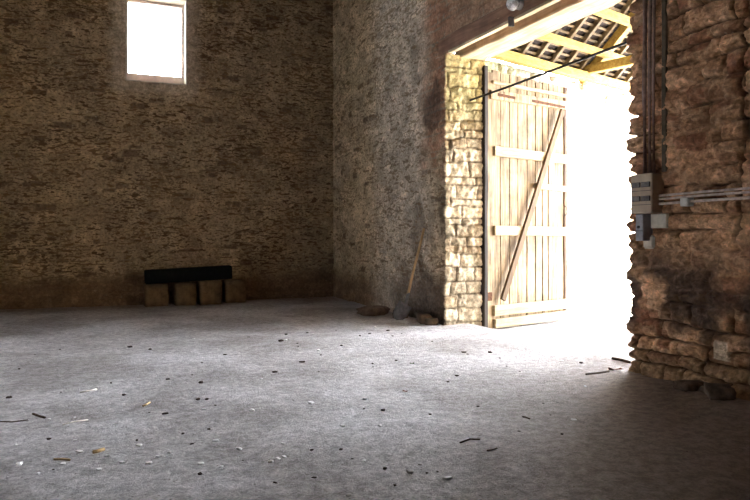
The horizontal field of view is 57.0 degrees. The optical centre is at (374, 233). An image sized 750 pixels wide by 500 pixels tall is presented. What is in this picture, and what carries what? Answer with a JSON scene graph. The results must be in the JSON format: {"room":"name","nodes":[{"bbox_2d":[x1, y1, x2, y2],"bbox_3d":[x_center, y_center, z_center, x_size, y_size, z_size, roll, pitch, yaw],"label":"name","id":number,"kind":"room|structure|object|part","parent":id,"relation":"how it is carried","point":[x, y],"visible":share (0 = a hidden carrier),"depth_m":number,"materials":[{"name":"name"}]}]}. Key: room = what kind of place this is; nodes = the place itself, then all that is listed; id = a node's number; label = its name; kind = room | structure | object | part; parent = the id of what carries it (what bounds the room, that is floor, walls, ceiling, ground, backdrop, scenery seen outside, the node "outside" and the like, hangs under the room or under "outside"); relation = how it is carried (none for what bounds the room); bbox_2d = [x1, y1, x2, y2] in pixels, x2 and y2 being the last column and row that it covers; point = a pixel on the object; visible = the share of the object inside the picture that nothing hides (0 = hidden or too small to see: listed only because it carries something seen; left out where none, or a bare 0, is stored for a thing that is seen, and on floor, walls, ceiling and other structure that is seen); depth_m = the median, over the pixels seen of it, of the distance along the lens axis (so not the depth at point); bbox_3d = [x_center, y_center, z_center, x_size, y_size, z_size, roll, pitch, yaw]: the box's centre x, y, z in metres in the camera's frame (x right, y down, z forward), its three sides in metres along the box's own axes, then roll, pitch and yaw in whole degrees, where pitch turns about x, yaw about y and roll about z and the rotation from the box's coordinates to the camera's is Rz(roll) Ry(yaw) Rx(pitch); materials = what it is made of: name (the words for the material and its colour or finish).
{"room":"farm building","nodes":[
{"label":"farm building","id":0,"kind":"room"},
{"bbox_2d":[0,0,333,309],"bbox_3d":[-5.053,-2.000,12.199,10.230,6.700,0.594,0,0,-23],"label":"wall","id":1,"kind":"structure","parent":0,"point":[107,178],"depth_m":12.45,"materials":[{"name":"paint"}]},
{"bbox_2d":[127,0,183,83],"bbox_3d":[-3.995,-3.490,12.585,1.020,1.520,0.270,0,0,-23],"label":"window","id":2,"kind":"structure","parent":1,"relation":"in","point":[155,30],"depth_m":12.68,"materials":[{"name":"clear glass"}]},
{"bbox_3d":[-3.983,-2.743,12.557,1.020,0.025,0.210,0,0,-23],"label":"sill","id":3,"kind":"part","parent":2,"relation":"part of","materials":[{"name":"beige stone"}]},
{"bbox_2d":[0,297,749,499],"bbox_3d":[1.467,1.300,10.237,21.300,0.202,26.300,0,0,-23],"label":"floor","id":4,"kind":"structure","parent":0,"point":[631,435],"depth_m":4.89,"materials":[{"name":"grey concrete"}]},
{"bbox_2d":[0,419,27,421],"bbox_3d":[-2.422,1.255,4.633,0.172,0.010,0.032,0,0,-17],"label":"twig","id":5,"kind":"object","parent":4,"relation":"on","point":[27,419],"visible":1,"depth_m":4.63,"materials":[{"name":"wood"}]},
{"bbox_2d":[32,413,45,418],"bbox_3d":[-2.321,1.255,4.773,0.171,0.017,0.016,0,0,38],"label":"twig","id":6,"kind":"object","parent":4,"relation":"on","point":[35,414],"visible":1,"depth_m":4.76,"materials":[{"name":"brown wood"}]},
{"bbox_2d":[54,458,70,460],"bbox_3d":[-1.727,1.244,3.817,0.099,0.013,0.020,0,0,10],"label":"twig","id":7,"kind":"object","parent":4,"relation":"on","point":[66,459],"visible":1,"depth_m":3.81,"materials":[{"name":"beige wood"}]},
{"bbox_2d":[63,419,87,424],"bbox_3d":[-1.994,1.249,4.588,0.028,0.022,0.195,0,0,28],"label":"straw","id":8,"kind":"object","parent":4,"relation":"on","point":[85,419],"visible":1,"depth_m":4.60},
{"bbox_2d":[92,447,104,453],"bbox_3d":[-1.579,1.239,3.951,0.028,0.019,0.072,0,0,37],"label":"chip","id":9,"kind":"object","parent":4,"relation":"on","point":[103,448],"visible":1,"depth_m":3.94,"materials":[{"name":"beige wood"}]},
{"bbox_2d":[143,284,168,306],"bbox_3d":[-3.826,1.067,12.065,0.387,0.384,0.352,0,0,-23],"label":"stone block","id":10,"kind":"object","parent":4,"relation":"on","point":[155,295],"visible":0.97,"depth_m":11.91,"materials":[{"name":"brown stone"}]},
{"bbox_2d":[144,265,231,283],"bbox_3d":[-3.316,0.719,12.313,1.507,0.296,0.240,0,0,-23],"label":"beam","id":11,"kind":"structure","parent":10,"relation":"on","point":[187,274],"depth_m":12.19,"materials":[{"name":"black wood"}]},
{"bbox_2d":[173,283,195,305],"bbox_3d":[-3.379,1.070,12.254,0.357,0.394,0.352,0,0,-23],"label":"stone block","id":12,"kind":"object","parent":4,"relation":"on","point":[184,293],"visible":0.98,"depth_m":12.10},
{"bbox_2d":[197,280,221,304],"bbox_3d":[-2.981,1.047,12.423,0.388,0.426,0.350,0,0,-23],"label":"stone block","id":13,"kind":"object","parent":4,"relation":"on","point":[209,292],"visible":0.98,"depth_m":12.27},
{"bbox_2d":[222,279,245,302],"bbox_3d":[-2.575,1.042,12.618,0.369,0.410,0.350,0,0,-23],"label":"stone block","id":14,"kind":"object","parent":4,"relation":"on","point":[233,290],"visible":1,"depth_m":12.47,"materials":[{"name":"brown stone"}]},
{"bbox_2d":[356,305,389,315],"bbox_3d":[-0.027,1.184,10.686,0.387,0.145,0.614,0,0,38],"label":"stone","id":15,"kind":"object","parent":4,"relation":"on","point":[375,310],"visible":1,"depth_m":10.52,"materials":[{"name":"brown stone"}]},
{"bbox_2d":[393,228,424,319],"bbox_3d":[0.491,0.589,9.990,0.471,1.346,0.060,0,0,11],"label":"shovel","id":16,"kind":"object","parent":4,"relation":"on","point":[402,309],"visible":1,"depth_m":9.98,"materials":[{"name":"brown wood"}]},
{"bbox_3d":[0.395,1.108,9.996,0.281,0.309,0.031,0,0,13],"label":"blade","id":17,"kind":"part","parent":16,"relation":"part of","materials":[{"name":"metal"}]},
{"bbox_2d":[404,293,409,308],"bbox_3d":[0.454,0.967,9.997,0.106,0.251,0.060,0,0,14],"label":"socket","id":18,"kind":"object","parent":16,"relation":"attached to","point":[406,306],"depth_m":9.97,"materials":[{"name":"metal"}]},
{"bbox_3d":[0.580,0.435,9.963,0.285,1.038,0.043,0,0,15],"label":"handle","id":19,"kind":"part","parent":16,"relation":"part of","materials":[{"name":"brown wood"}]},
{"bbox_2d":[416,312,431,323],"bbox_3d":[0.696,1.194,9.779,0.190,0.149,0.318,0,0,-7],"label":"rubble stone","id":20,"kind":"object","parent":4,"relation":"on","point":[421,316],"visible":0.73,"depth_m":9.66,"materials":[{"name":"brown stone"}]},
{"bbox_2d":[425,317,437,324],"bbox_3d":[0.780,1.216,9.565,0.194,0.112,0.162,0,0,8],"label":"rubble stone","id":21,"kind":"object","parent":4,"relation":"on","point":[428,321],"visible":0.92,"depth_m":9.50,"materials":[{"name":"brown stone"}]},
{"bbox_2d":[459,438,479,442],"bbox_3d":[0.566,1.244,4.167,0.136,0.016,0.050,0,0,-23],"label":"twig","id":22,"kind":"object","parent":4,"relation":"on","point":[469,438],"visible":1,"depth_m":4.17,"materials":[{"name":"wood"}]},
{"bbox_2d":[585,370,609,374],"bbox_3d":[1.988,1.238,6.172,0.316,0.024,0.020,0,0,-34],"label":"twig","id":23,"kind":"object","parent":4,"relation":"on","point":[600,372],"visible":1,"depth_m":6.17,"materials":[{"name":"brown wood"}]},
{"bbox_2d":[611,357,630,362],"bbox_3d":[2.417,1.236,6.781,0.044,0.035,0.204,0,0,-37],"label":"twig","id":24,"kind":"object","parent":4,"relation":"on","point":[613,358],"visible":1,"depth_m":6.78,"materials":[{"name":"brown wood"}]},
{"bbox_2d":[673,380,703,391],"bbox_3d":[2.479,1.190,5.415,0.257,0.078,0.174,0,0,-23],"label":"rubble stone","id":25,"kind":"object","parent":4,"relation":"on","point":[683,385],"visible":0.83,"depth_m":5.36,"materials":[{"name":"brown stone"}]},
{"bbox_2d":[699,385,704,392],"bbox_3d":[2.566,1.194,5.278,0.117,0.066,0.158,0,0,-36],"label":"rubble stone","id":26,"kind":"object","parent":4,"relation":"on","point":[701,389],"visible":0.28,"depth_m":5.29,"materials":[{"name":"stone"}]},
{"bbox_2d":[704,382,736,400],"bbox_3d":[2.564,1.176,5.158,0.200,0.101,0.300,0,0,15],"label":"rubble stone","id":27,"kind":"object","parent":4,"relation":"on","point":[714,391],"visible":0.99,"depth_m":5.05,"materials":[{"name":"brown stone"}]},
{"bbox_2d":[332,0,506,325],"bbox_3d":[2.770,-1.950,6.064,0.709,6.800,17.000,0,0,-23],"label":"wall","id":28,"kind":"structure","parent":0,"point":[407,151],"depth_m":10.58,"materials":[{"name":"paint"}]},
{"bbox_2d":[480,65,487,327],"bbox_3d":[1.522,-0.495,9.762,0.084,3.750,0.149,0,0,-40],"label":"post","id":29,"kind":"object","parent":28,"relation":"attached to","point":[484,143],"visible":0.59,"depth_m":9.71,"materials":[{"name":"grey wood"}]},
{"bbox_2d":[488,70,571,328],"bbox_3d":[2.346,-0.495,10.438,2.050,3.730,0.148,0,0,-40],"label":"barn door","id":30,"kind":"structure","parent":29,"relation":"attached to","point":[528,231],"depth_m":10.39,"materials":[{"name":"brown wood"}]},
{"bbox_2d":[436,53,637,316],"bbox_3d":[2.943,-0.535,11.590,5.205,4.070,0.648,0,0,-40],"label":"sky","id":31,"kind":"structure","parent":0,"point":[598,123],"depth_m":12.02,"materials":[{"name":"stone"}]},
{"bbox_2d":[490,0,634,88],"bbox_3d":[4.511,-3.244,9.098,6.806,3.136,5.484,0,0,-40],"label":"roof porch","id":32,"kind":"structure","parent":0,"point":[564,31],"depth_m":10.88,"materials":[{"name":"tile"}]},
{"bbox_2d":[626,0,749,400],"bbox_3d":[4.284,-0.520,2.313,0.864,3.940,8.910,0,0,-23],"label":"wall","id":33,"kind":"structure","parent":0,"point":[690,318],"depth_m":5.60,"materials":[{"name":"stone"}]},
{"bbox_2d":[438,0,560,55],"bbox_3d":[1.703,-2.573,7.795,0.117,0.257,4.000,0,0,-23],"label":"lintel beam","id":34,"kind":"structure","parent":33,"relation":"on","point":[488,24],"depth_m":8.46,"materials":[{"name":"red wood"}]},
{"bbox_2d":[508,16,513,26],"bbox_3d":[1.562,-2.435,7.926,0.070,0.110,0.030,0,0,-23],"label":"iron bracket","id":35,"kind":"object","parent":34,"relation":"attached to","point":[510,19],"visible":1,"depth_m":7.92,"materials":[{"name":"black metal"}]},
{"bbox_2d":[506,0,523,10],"bbox_3d":[1.566,-2.590,7.770,0.175,0.160,0.160,0,0,-23],"label":"lamp","id":36,"kind":"object","parent":34,"relation":"attached to","point":[512,5],"visible":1,"depth_m":7.73,"materials":[{"name":"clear glass"}]},
{"bbox_2d":[455,0,621,59],"bbox_3d":[2.095,-2.587,7.961,0.444,0.297,4.000,0,0,-23],"label":"lintel beam","id":37,"kind":"structure","parent":33,"relation":"on","point":[562,13],"depth_m":8.21,"materials":[{"name":"brown wood"}]},
{"bbox_2d":[491,50,629,92],"bbox_3d":[3.322,-2.613,11.313,4.870,0.141,0.154,0,0,-40],"label":"wall plate","id":38,"kind":"object","parent":37,"relation":"attached to","point":[509,56],"visible":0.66,"depth_m":10.95,"materials":[{"name":"wood"}]},
{"bbox_2d":[517,39,534,53],"bbox_3d":[2.821,-3.631,9.711,0.065,2.002,2.123,0,0,-40],"label":"rafter","id":39,"kind":"object","parent":38,"relation":"on","point":[524,48],"visible":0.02,"depth_m":10.36,"materials":[{"name":"brown wood"}]},
{"bbox_2d":[533,27,561,58],"bbox_3d":[3.111,-3.631,9.953,0.065,2.002,2.123,0,0,-40],"label":"rafter","id":40,"kind":"object","parent":38,"relation":"on","point":[544,46],"visible":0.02,"depth_m":10.56,"materials":[{"name":"brown wood"}]},
{"bbox_2d":[548,15,589,62],"bbox_3d":[3.407,-3.631,10.202,0.065,2.002,2.123,0,0,-40],"label":"rafter","id":41,"kind":"object","parent":38,"relation":"on","point":[573,31],"visible":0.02,"depth_m":10.64,"materials":[{"name":"wood"}]},
{"bbox_2d":[562,5,614,64],"bbox_3d":[3.694,-3.631,10.442,0.065,2.002,2.123,0,0,-40],"label":"rafter","id":42,"kind":"object","parent":38,"relation":"on","point":[592,29],"visible":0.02,"depth_m":10.83,"materials":[{"name":"brown wood"}]},
{"bbox_2d":[576,0,635,69],"bbox_3d":[3.989,-3.631,10.690,0.065,2.002,2.123,0,0,-40],"label":"rafter","id":43,"kind":"object","parent":38,"relation":"on","point":[610,28],"visible":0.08,"depth_m":11.02,"materials":[{"name":"brown wood"}]},
{"bbox_2d":[578,12,634,85],"bbox_3d":[4.132,-3.501,10.821,0.120,2.023,2.140,0,0,-40],"label":"rafter","id":44,"kind":"object","parent":38,"relation":"on","point":[622,31],"visible":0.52,"depth_m":11.09,"materials":[{"name":"brown wood"}]},
{"bbox_2d":[537,33,625,59],"bbox_3d":[3.594,-2.900,11.043,4.800,0.112,0.110,0,0,-40],"label":"purlin","id":45,"kind":"object","parent":44,"relation":"attached to","point":[550,37],"visible":0.4,"depth_m":10.58,"materials":[{"name":"yellow wood"}]},
{"bbox_2d":[593,8,630,27],"bbox_3d":[3.971,-3.310,10.787,4.550,0.131,0.109,0,0,-40],"label":"purlin","id":46,"kind":"object","parent":44,"relation":"attached to","point":[609,14],"visible":0.15,"depth_m":10.46,"materials":[{"name":"yellow wood"}]},
{"bbox_2d":[583,55,633,73],"bbox_3d":[4.672,-2.720,10.102,0.149,0.149,3.650,0,0,-40],"label":"tie beam","id":47,"kind":"structure","parent":38,"relation":"on","point":[623,62],"depth_m":11.09,"materials":[{"name":"wood"}]},
{"bbox_2d":[599,33,631,75],"bbox_3d":[4.518,-3.631,11.133,0.065,2.002,2.123,0,0,-40],"label":"rafter","id":48,"kind":"object","parent":38,"relation":"on","point":[624,47],"visible":0.02,"depth_m":11.57,"materials":[{"name":"brown wood"}]},
{"bbox_2d":[611,54,632,78],"bbox_3d":[4.814,-3.631,11.381,0.065,2.002,2.123,0,0,-40],"label":"rafter","id":49,"kind":"object","parent":38,"relation":"on","point":[617,73],"visible":0.02,"depth_m":12.03,"materials":[{"name":"wood"}]},
{"bbox_2d":[623,70,632,81],"bbox_3d":[5.096,-3.631,11.618,0.065,2.002,2.123,0,0,-40],"label":"rafter","id":50,"kind":"object","parent":38,"relation":"on","point":[629,77],"visible":0.02,"depth_m":12.28,"materials":[{"name":"brown wood"}]},
{"bbox_2d":[469,41,626,100],"bbox_3d":[2.018,-1.895,8.043,0.030,0.078,3.630,0,0,-23],"label":"bar","id":51,"kind":"object","parent":33,"relation":"attached to","point":[625,42],"visible":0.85,"depth_m":7.92,"materials":[{"name":"black metal"}]},
{"bbox_2d":[636,214,652,240],"bbox_3d":[2.324,-0.057,6.043,0.181,0.227,0.090,0,0,-23],"label":"electrical box","id":52,"kind":"object","parent":33,"relation":"attached to","point":[644,231],"visible":1,"depth_m":6.00,"materials":[{"name":"grey metal"}]},
{"bbox_2d":[642,0,647,173],"bbox_3d":[2.354,-1.930,6.030,0.045,2.880,0.047,0,0,-23],"label":"vertical conduit","id":53,"kind":"object","parent":33,"relation":"attached to","point":[645,2],"visible":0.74,"depth_m":6.02,"materials":[{"name":"metal"}]},
{"bbox_2d":[631,173,663,213],"bbox_3d":[2.361,-0.350,6.002,0.164,0.340,0.245,0,0,-23],"label":"box","id":54,"kind":"object","parent":33,"relation":"attached to","point":[646,188],"visible":1,"depth_m":5.91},
{"bbox_2d":[643,235,654,248],"bbox_3d":[2.403,0.070,6.055,0.035,0.120,0.130,0,0,-23],"label":"junction box","id":55,"kind":"object","parent":33,"relation":"attached to","point":[650,244],"visible":0.82,"depth_m":6.02,"materials":[{"name":"paint"}]},
{"bbox_2d":[647,0,651,172],"bbox_3d":[2.376,-1.930,5.976,0.037,2.880,0.039,0,0,-23],"label":"vertical conduit","id":56,"kind":"object","parent":33,"relation":"attached to","point":[649,1],"visible":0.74,"depth_m":5.97,"materials":[{"name":"black metal"}]},
{"bbox_2d":[652,0,655,172],"bbox_3d":[2.394,-1.930,5.935,0.033,2.880,0.035,0,0,-23],"label":"vertical conduit","id":57,"kind":"object","parent":33,"relation":"attached to","point":[653,1],"visible":0.86,"depth_m":5.93,"materials":[{"name":"black metal"}]},
{"bbox_2d":[651,213,668,227],"bbox_3d":[2.449,-0.113,5.939,0.040,0.125,0.180,0,0,-23],"label":"junction box","id":58,"kind":"object","parent":33,"relation":"attached to","point":[657,220],"visible":1,"depth_m":5.92,"materials":[{"name":"paint"}]},
{"bbox_2d":[661,0,667,171],"bbox_3d":[2.473,-1.650,5.897,0.035,2.240,0.050,0,0,-23],"label":"board","id":59,"kind":"object","parent":33,"relation":"attached to","point":[664,89],"visible":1,"depth_m":5.88,"materials":[{"name":"black wood"}]},
{"bbox_2d":[659,196,749,204],"bbox_3d":[3.002,-0.270,4.512,0.027,0.053,2.960,0,0,-23],"label":"conduit","id":60,"kind":"object","parent":33,"relation":"attached to","point":[743,197],"visible":1,"depth_m":5.39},
{"bbox_2d":[680,197,693,206],"bbox_3d":[2.537,-0.260,5.618,0.080,0.070,0.080,0,0,-23],"label":"junction box","id":61,"kind":"object","parent":60,"relation":"attached to","point":[685,202],"visible":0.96,"depth_m":5.59,"materials":[{"name":"grey plastic"}]},
{"bbox_2d":[659,191,749,199],"bbox_3d":[3.002,-0.311,4.512,0.023,0.049,2.960,0,0,-23],"label":"conduit","id":62,"kind":"object","parent":33,"relation":"attached to","point":[739,192],"visible":1,"depth_m":5.42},
{"bbox_2d":[659,187,749,196],"bbox_3d":[3.002,-0.340,4.512,0.023,0.049,2.960,0,0,-23],"label":"conduit","id":63,"kind":"object","parent":33,"relation":"attached to","point":[741,188],"visible":1,"depth_m":5.43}
]}

